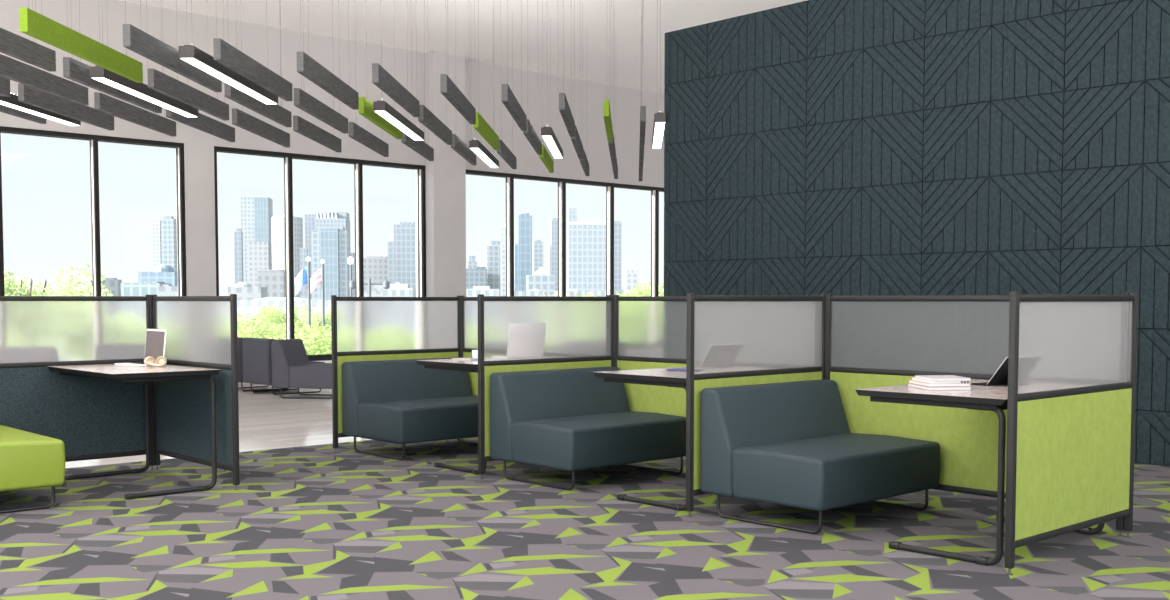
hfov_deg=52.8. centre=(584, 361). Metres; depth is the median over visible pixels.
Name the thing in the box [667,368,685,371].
notebook
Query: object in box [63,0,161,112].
ceiling baffle
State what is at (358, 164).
window
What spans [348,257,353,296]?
street lamp
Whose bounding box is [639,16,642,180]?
ceiling baffle
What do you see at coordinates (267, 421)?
floor
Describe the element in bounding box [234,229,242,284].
skyscraper
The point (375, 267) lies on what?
skyscraper
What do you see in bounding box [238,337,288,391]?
lounge chair
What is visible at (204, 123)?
ceiling baffle
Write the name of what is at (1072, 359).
partition panel
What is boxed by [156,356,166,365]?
ear cup
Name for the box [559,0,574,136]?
ceiling baffle
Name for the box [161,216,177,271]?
skyscraper
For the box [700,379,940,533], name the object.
lounge chair
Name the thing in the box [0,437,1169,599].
floor
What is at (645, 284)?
tree
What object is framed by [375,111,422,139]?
diffuser
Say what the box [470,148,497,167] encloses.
diffuser
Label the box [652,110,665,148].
pendant light
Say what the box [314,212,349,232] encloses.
skyscraper
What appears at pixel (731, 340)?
partition panel
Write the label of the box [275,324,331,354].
tree
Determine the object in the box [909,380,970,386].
book
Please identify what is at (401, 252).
skyscraper
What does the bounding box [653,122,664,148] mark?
diffuser
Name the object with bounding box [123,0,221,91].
ceiling baffle
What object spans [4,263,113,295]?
tree
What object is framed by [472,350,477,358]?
cup
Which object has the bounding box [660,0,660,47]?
cable
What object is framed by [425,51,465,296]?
column
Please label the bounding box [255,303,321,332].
tree
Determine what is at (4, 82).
ceiling baffle
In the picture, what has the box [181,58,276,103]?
diffuser
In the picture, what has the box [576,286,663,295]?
tree
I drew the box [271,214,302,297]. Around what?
skyscraper
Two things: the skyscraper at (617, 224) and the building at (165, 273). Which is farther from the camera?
the skyscraper at (617, 224)
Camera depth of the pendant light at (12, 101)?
11.34 m
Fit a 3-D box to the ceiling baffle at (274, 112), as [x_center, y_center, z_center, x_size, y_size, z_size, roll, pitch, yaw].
[-3.133,-3.449,11.346,0.056,2.100,1.860,0,3,2]
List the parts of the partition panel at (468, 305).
post, rail, rail, frosted pane, felt panel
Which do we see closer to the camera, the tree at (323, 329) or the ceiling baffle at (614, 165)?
the ceiling baffle at (614, 165)
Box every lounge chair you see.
[0,425,64,513]
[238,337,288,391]
[242,338,324,394]
[271,339,331,398]
[342,357,477,459]
[490,367,685,489]
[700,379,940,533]
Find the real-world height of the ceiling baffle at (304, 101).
2.100 m
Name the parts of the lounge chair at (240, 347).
backrest, sled leg, sled leg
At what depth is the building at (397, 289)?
259.64 m
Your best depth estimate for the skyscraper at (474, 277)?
469.00 m
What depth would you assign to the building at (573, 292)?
279.64 m
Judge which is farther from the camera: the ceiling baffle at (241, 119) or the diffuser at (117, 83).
the ceiling baffle at (241, 119)
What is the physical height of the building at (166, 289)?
10.812 m
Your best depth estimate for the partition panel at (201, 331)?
7.80 m
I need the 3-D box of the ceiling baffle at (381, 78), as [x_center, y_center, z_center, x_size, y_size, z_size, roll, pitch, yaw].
[-1.700,-3.413,10.661,0.056,2.100,1.860,0,3,2]
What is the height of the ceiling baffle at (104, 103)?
2.100 m
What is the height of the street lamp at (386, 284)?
9.440 m
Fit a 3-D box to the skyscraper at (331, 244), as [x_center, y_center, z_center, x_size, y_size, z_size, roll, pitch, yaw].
[-93.545,-32.169,434.430,12.754,35.143,14.149,0,3,-7]
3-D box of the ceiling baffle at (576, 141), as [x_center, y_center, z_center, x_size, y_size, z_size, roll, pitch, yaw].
[-0.091,-3.595,14.135,0.057,2.100,1.860,0,3,2]
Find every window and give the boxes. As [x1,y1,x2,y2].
[0,126,186,295]
[214,146,425,360]
[466,169,663,295]
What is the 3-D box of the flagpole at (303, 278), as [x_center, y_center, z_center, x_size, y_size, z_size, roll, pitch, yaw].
[-16.693,-0.845,70.052,1.002,10.749,0.304,0,3,0]
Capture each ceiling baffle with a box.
[0,0,45,123]
[0,4,55,71]
[0,28,88,104]
[0,76,9,96]
[18,0,113,129]
[19,0,142,81]
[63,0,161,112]
[94,0,175,135]
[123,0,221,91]
[147,19,228,120]
[166,2,234,141]
[213,0,292,100]
[225,2,291,126]
[232,0,289,146]
[293,0,340,151]
[294,35,347,133]
[297,0,358,109]
[348,41,388,156]
[359,27,401,138]
[372,30,419,116]
[401,11,433,160]
[418,0,451,144]
[440,0,475,123]
[451,9,475,164]
[473,0,498,149]
[497,85,516,168]
[502,3,526,130]
[523,119,541,154]
[539,0,553,172]
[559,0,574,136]
[571,0,582,158]
[580,149,589,175]
[603,100,612,141]
[608,0,615,162]
[612,10,617,178]
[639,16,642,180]
[639,42,643,165]
[640,0,645,145]
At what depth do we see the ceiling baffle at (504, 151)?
15.36 m
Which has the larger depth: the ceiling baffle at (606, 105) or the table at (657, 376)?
the ceiling baffle at (606, 105)
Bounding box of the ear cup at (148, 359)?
[144,356,154,366]
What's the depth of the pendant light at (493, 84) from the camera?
15.93 m
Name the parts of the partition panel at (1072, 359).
post, rail, felt panel, rail, frosted pane, rail, post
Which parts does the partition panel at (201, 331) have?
post, rail, frosted pane, felt panel, rail, rail, post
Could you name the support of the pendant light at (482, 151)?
hanging from the ceiling
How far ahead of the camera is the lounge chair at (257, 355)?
14.94 m
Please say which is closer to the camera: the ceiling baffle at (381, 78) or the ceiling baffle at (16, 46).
the ceiling baffle at (16, 46)
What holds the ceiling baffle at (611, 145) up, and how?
hanging from the ceiling
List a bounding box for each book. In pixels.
[907,383,970,389]
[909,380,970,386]
[912,378,969,383]
[915,375,970,380]
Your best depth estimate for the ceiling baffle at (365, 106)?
11.94 m
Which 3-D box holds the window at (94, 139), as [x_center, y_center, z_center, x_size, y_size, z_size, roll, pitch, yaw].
[-7.253,-1.379,14.603,4.720,3.036,0.160,-3,4,-42]
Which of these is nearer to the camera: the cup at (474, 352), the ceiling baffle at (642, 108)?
the cup at (474, 352)
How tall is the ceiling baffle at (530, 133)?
2.100 m
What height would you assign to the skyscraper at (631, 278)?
18.670 m
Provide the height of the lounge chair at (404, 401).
0.712 m
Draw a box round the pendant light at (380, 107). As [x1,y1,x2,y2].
[373,19,423,139]
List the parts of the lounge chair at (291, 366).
backrest, sled leg, seat, sled leg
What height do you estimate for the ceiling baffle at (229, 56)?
2.100 m
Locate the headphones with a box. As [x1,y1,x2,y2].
[144,356,166,366]
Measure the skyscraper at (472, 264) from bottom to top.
27.556 m
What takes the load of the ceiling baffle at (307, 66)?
hanging from the ceiling
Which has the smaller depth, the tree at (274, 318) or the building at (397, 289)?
the tree at (274, 318)
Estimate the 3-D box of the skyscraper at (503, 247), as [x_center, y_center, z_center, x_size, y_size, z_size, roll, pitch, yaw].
[-30.816,-36.833,460.719,4.297,41.704,4.037,0,3,-3]
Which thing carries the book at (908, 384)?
on the table at (994, 398)
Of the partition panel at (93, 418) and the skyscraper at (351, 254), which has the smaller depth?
the partition panel at (93, 418)
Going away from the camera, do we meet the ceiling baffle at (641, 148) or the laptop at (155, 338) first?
the laptop at (155, 338)
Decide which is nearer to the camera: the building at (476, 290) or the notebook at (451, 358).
the notebook at (451, 358)
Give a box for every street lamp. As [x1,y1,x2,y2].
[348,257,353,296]
[349,279,389,296]
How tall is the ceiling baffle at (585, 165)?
2.100 m
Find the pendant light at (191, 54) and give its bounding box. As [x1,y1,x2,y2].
[179,0,277,103]
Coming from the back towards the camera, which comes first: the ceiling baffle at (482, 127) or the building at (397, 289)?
the building at (397, 289)
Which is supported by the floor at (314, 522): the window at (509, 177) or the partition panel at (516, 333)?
the partition panel at (516, 333)
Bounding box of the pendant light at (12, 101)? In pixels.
[0,20,80,125]
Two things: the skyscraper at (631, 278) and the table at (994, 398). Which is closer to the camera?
the table at (994, 398)
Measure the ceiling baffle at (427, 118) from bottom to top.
2.100 m
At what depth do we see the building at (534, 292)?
269.58 m
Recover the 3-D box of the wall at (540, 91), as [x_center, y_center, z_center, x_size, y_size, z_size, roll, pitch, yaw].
[-4.392,-2.257,17.256,35.000,5.100,0.300,-3,4,-42]
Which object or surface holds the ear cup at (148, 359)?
on the headphones
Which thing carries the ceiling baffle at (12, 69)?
hanging from the ceiling
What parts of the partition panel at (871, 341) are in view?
post, rail, felt panel, frosted pane, rail, rail, post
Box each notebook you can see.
[451,358,477,359]
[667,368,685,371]
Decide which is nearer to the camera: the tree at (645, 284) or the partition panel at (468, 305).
the partition panel at (468, 305)
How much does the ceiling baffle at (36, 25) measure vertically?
2.100 m
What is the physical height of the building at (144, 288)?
11.632 m
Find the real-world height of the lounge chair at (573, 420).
0.712 m
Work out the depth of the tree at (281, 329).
38.08 m
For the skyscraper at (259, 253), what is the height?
33.728 m
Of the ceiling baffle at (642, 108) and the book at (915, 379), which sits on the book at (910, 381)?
the book at (915, 379)
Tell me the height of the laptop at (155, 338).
0.240 m
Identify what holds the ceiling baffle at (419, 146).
hanging from the ceiling
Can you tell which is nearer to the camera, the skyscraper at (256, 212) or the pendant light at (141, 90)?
the pendant light at (141, 90)
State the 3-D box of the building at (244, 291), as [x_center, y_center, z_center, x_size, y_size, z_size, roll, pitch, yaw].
[-66.454,-9.851,232.784,6.353,11.691,5.967,0,3,-3]
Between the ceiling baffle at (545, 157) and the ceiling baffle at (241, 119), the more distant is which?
the ceiling baffle at (545, 157)
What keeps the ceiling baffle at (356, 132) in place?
hanging from the ceiling
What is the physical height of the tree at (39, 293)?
8.979 m
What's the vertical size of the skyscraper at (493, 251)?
32.172 m
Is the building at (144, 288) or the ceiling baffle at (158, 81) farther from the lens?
the building at (144, 288)
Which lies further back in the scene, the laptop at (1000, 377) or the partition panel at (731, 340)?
the partition panel at (731, 340)
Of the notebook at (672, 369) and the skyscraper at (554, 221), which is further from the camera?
the skyscraper at (554, 221)
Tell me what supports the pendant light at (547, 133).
hanging from the ceiling
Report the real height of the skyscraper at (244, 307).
8.692 m
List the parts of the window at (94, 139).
pane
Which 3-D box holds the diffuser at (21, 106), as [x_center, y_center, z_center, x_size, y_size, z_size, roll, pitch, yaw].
[-5.324,-2.391,11.178,0.098,0.007,2.056,0,3,2]
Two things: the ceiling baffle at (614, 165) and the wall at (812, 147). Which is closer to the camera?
the wall at (812, 147)
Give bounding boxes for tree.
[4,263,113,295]
[10,275,102,295]
[237,313,279,339]
[247,319,331,354]
[254,305,296,332]
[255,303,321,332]
[264,322,331,353]
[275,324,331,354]
[297,309,330,332]
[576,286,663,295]
[619,280,663,295]
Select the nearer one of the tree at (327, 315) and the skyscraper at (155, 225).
the tree at (327, 315)
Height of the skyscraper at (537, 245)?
36.642 m
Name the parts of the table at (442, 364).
under frame, sled leg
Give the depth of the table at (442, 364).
8.31 m
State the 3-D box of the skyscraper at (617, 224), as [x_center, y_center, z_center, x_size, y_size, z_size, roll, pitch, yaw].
[11.759,-38.964,501.875,6.643,41.649,6.486,0,3,-6]
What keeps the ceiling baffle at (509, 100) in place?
hanging from the ceiling
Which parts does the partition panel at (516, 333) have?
post, rail, rail, frosted pane, felt panel, rail, post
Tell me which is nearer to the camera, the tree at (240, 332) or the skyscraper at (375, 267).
the tree at (240, 332)
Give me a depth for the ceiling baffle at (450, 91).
10.88 m
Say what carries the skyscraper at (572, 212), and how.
on the ground
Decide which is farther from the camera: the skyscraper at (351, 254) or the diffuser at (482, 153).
the skyscraper at (351, 254)
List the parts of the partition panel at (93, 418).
rail, felt panel, rail, frosted pane, rail, post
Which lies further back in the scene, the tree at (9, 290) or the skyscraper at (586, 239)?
the skyscraper at (586, 239)
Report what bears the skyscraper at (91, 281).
on the ground
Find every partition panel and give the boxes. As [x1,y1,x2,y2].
[0,295,154,469]
[152,294,239,489]
[331,295,460,451]
[460,295,609,439]
[478,294,612,478]
[613,294,819,416]
[686,293,825,516]
[825,293,1129,535]
[1004,291,1137,574]
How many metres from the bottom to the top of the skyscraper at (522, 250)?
46.294 m
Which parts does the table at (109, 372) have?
sled leg, under frame, sled leg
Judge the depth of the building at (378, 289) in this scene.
279.64 m
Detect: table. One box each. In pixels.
[47,364,219,499]
[416,359,485,474]
[593,367,685,510]
[855,379,1104,565]
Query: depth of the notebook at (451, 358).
8.63 m
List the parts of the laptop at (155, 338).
lid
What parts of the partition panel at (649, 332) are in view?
post, rail, felt panel, rail, frosted pane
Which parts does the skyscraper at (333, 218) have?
toothed crown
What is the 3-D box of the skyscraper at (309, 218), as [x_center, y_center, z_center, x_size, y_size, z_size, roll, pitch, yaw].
[-148.125,-52.596,641.290,6.601,54.271,6.349,0,3,-5]
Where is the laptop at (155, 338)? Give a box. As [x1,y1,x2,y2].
[115,329,165,366]
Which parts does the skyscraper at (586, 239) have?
sloped crown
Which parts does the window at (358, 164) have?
pane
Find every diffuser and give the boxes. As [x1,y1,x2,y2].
[0,101,78,125]
[92,78,196,116]
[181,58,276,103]
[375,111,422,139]
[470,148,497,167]
[542,136,561,157]
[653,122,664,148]
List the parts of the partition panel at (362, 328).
post, rail, rail, frosted pane, felt panel, rail, post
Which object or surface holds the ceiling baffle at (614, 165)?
hanging from the ceiling
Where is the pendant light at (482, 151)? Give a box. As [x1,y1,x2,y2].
[469,137,498,167]
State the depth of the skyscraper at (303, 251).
468.65 m
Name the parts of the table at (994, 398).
under frame, sled leg, sled leg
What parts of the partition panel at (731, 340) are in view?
post, rail, frosted pane, felt panel, rail, rail, post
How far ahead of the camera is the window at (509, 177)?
20.89 m
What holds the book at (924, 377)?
on the book at (915, 379)
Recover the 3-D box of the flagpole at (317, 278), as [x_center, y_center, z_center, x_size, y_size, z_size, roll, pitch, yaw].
[-17.636,-1.326,78.038,1.002,10.874,0.304,0,3,0]
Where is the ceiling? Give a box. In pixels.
[120,0,806,92]
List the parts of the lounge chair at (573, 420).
sled leg, backrest, seat, sled leg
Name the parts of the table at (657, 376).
under frame, sled leg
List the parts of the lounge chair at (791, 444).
sled leg, backrest, seat, sled leg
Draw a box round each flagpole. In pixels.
[295,257,310,326]
[310,259,324,325]
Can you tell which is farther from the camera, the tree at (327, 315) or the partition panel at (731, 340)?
the tree at (327, 315)
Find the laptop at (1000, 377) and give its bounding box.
[970,357,1007,385]
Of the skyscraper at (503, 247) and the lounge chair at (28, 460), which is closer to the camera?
the lounge chair at (28, 460)
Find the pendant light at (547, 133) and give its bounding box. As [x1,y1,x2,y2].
[541,124,562,157]
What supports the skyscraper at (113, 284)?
on the ground
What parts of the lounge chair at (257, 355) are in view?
backrest, sled leg, sled leg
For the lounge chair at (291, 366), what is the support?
on the floor at (267, 421)
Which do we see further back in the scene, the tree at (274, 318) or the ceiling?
the tree at (274, 318)
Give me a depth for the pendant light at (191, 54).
9.47 m
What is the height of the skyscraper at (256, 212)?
60.040 m
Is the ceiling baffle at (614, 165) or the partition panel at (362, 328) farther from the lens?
the ceiling baffle at (614, 165)
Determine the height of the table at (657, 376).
0.762 m
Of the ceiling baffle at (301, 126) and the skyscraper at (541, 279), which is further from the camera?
the skyscraper at (541, 279)
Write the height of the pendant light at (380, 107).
2.101 m
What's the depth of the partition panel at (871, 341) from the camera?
6.78 m
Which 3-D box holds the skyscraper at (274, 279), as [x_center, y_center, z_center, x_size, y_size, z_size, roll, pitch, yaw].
[-80.052,-15.640,302.671,6.331,15.933,6.181,0,3,-6]
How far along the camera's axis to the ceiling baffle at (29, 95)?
11.45 m
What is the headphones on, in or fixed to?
on the table at (109, 372)
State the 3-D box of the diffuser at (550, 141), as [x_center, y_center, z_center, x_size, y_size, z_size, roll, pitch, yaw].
[-0.380,-2.539,13.990,0.098,0.007,2.056,0,3,2]
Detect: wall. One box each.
[0,0,664,384]
[664,0,1169,465]
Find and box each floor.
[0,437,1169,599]
[65,384,370,467]
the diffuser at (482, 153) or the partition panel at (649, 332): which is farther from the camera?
the diffuser at (482, 153)
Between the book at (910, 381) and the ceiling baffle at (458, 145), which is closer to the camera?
the book at (910, 381)
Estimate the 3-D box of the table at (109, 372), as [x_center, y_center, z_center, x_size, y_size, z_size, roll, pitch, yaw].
[-2.928,0.420,7.635,0.679,0.762,1.123,-3,4,-42]
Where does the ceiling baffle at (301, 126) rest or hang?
hanging from the ceiling
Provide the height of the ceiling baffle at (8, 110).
2.100 m
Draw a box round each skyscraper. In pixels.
[74,280,92,295]
[101,278,121,295]
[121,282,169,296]
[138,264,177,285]
[151,220,161,271]
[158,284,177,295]
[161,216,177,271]
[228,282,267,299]
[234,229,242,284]
[237,297,330,334]
[241,197,272,282]
[248,242,271,286]
[258,269,285,296]
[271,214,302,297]
[300,248,307,298]
[305,214,315,299]
[311,226,349,299]
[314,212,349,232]
[350,253,354,296]
[363,256,387,290]
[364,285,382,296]
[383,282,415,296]
[388,222,415,287]
[466,267,486,288]
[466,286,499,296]
[468,256,476,268]
[487,241,499,288]
[500,226,505,295]
[514,213,531,290]
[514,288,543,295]
[527,267,554,295]
[533,240,542,273]
[550,218,557,290]
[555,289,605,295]
[568,208,576,221]
[568,220,605,290]
[604,221,620,294]
[624,270,638,294]
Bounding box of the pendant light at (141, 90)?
[90,3,198,116]
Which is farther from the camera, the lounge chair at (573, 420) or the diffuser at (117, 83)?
the diffuser at (117, 83)

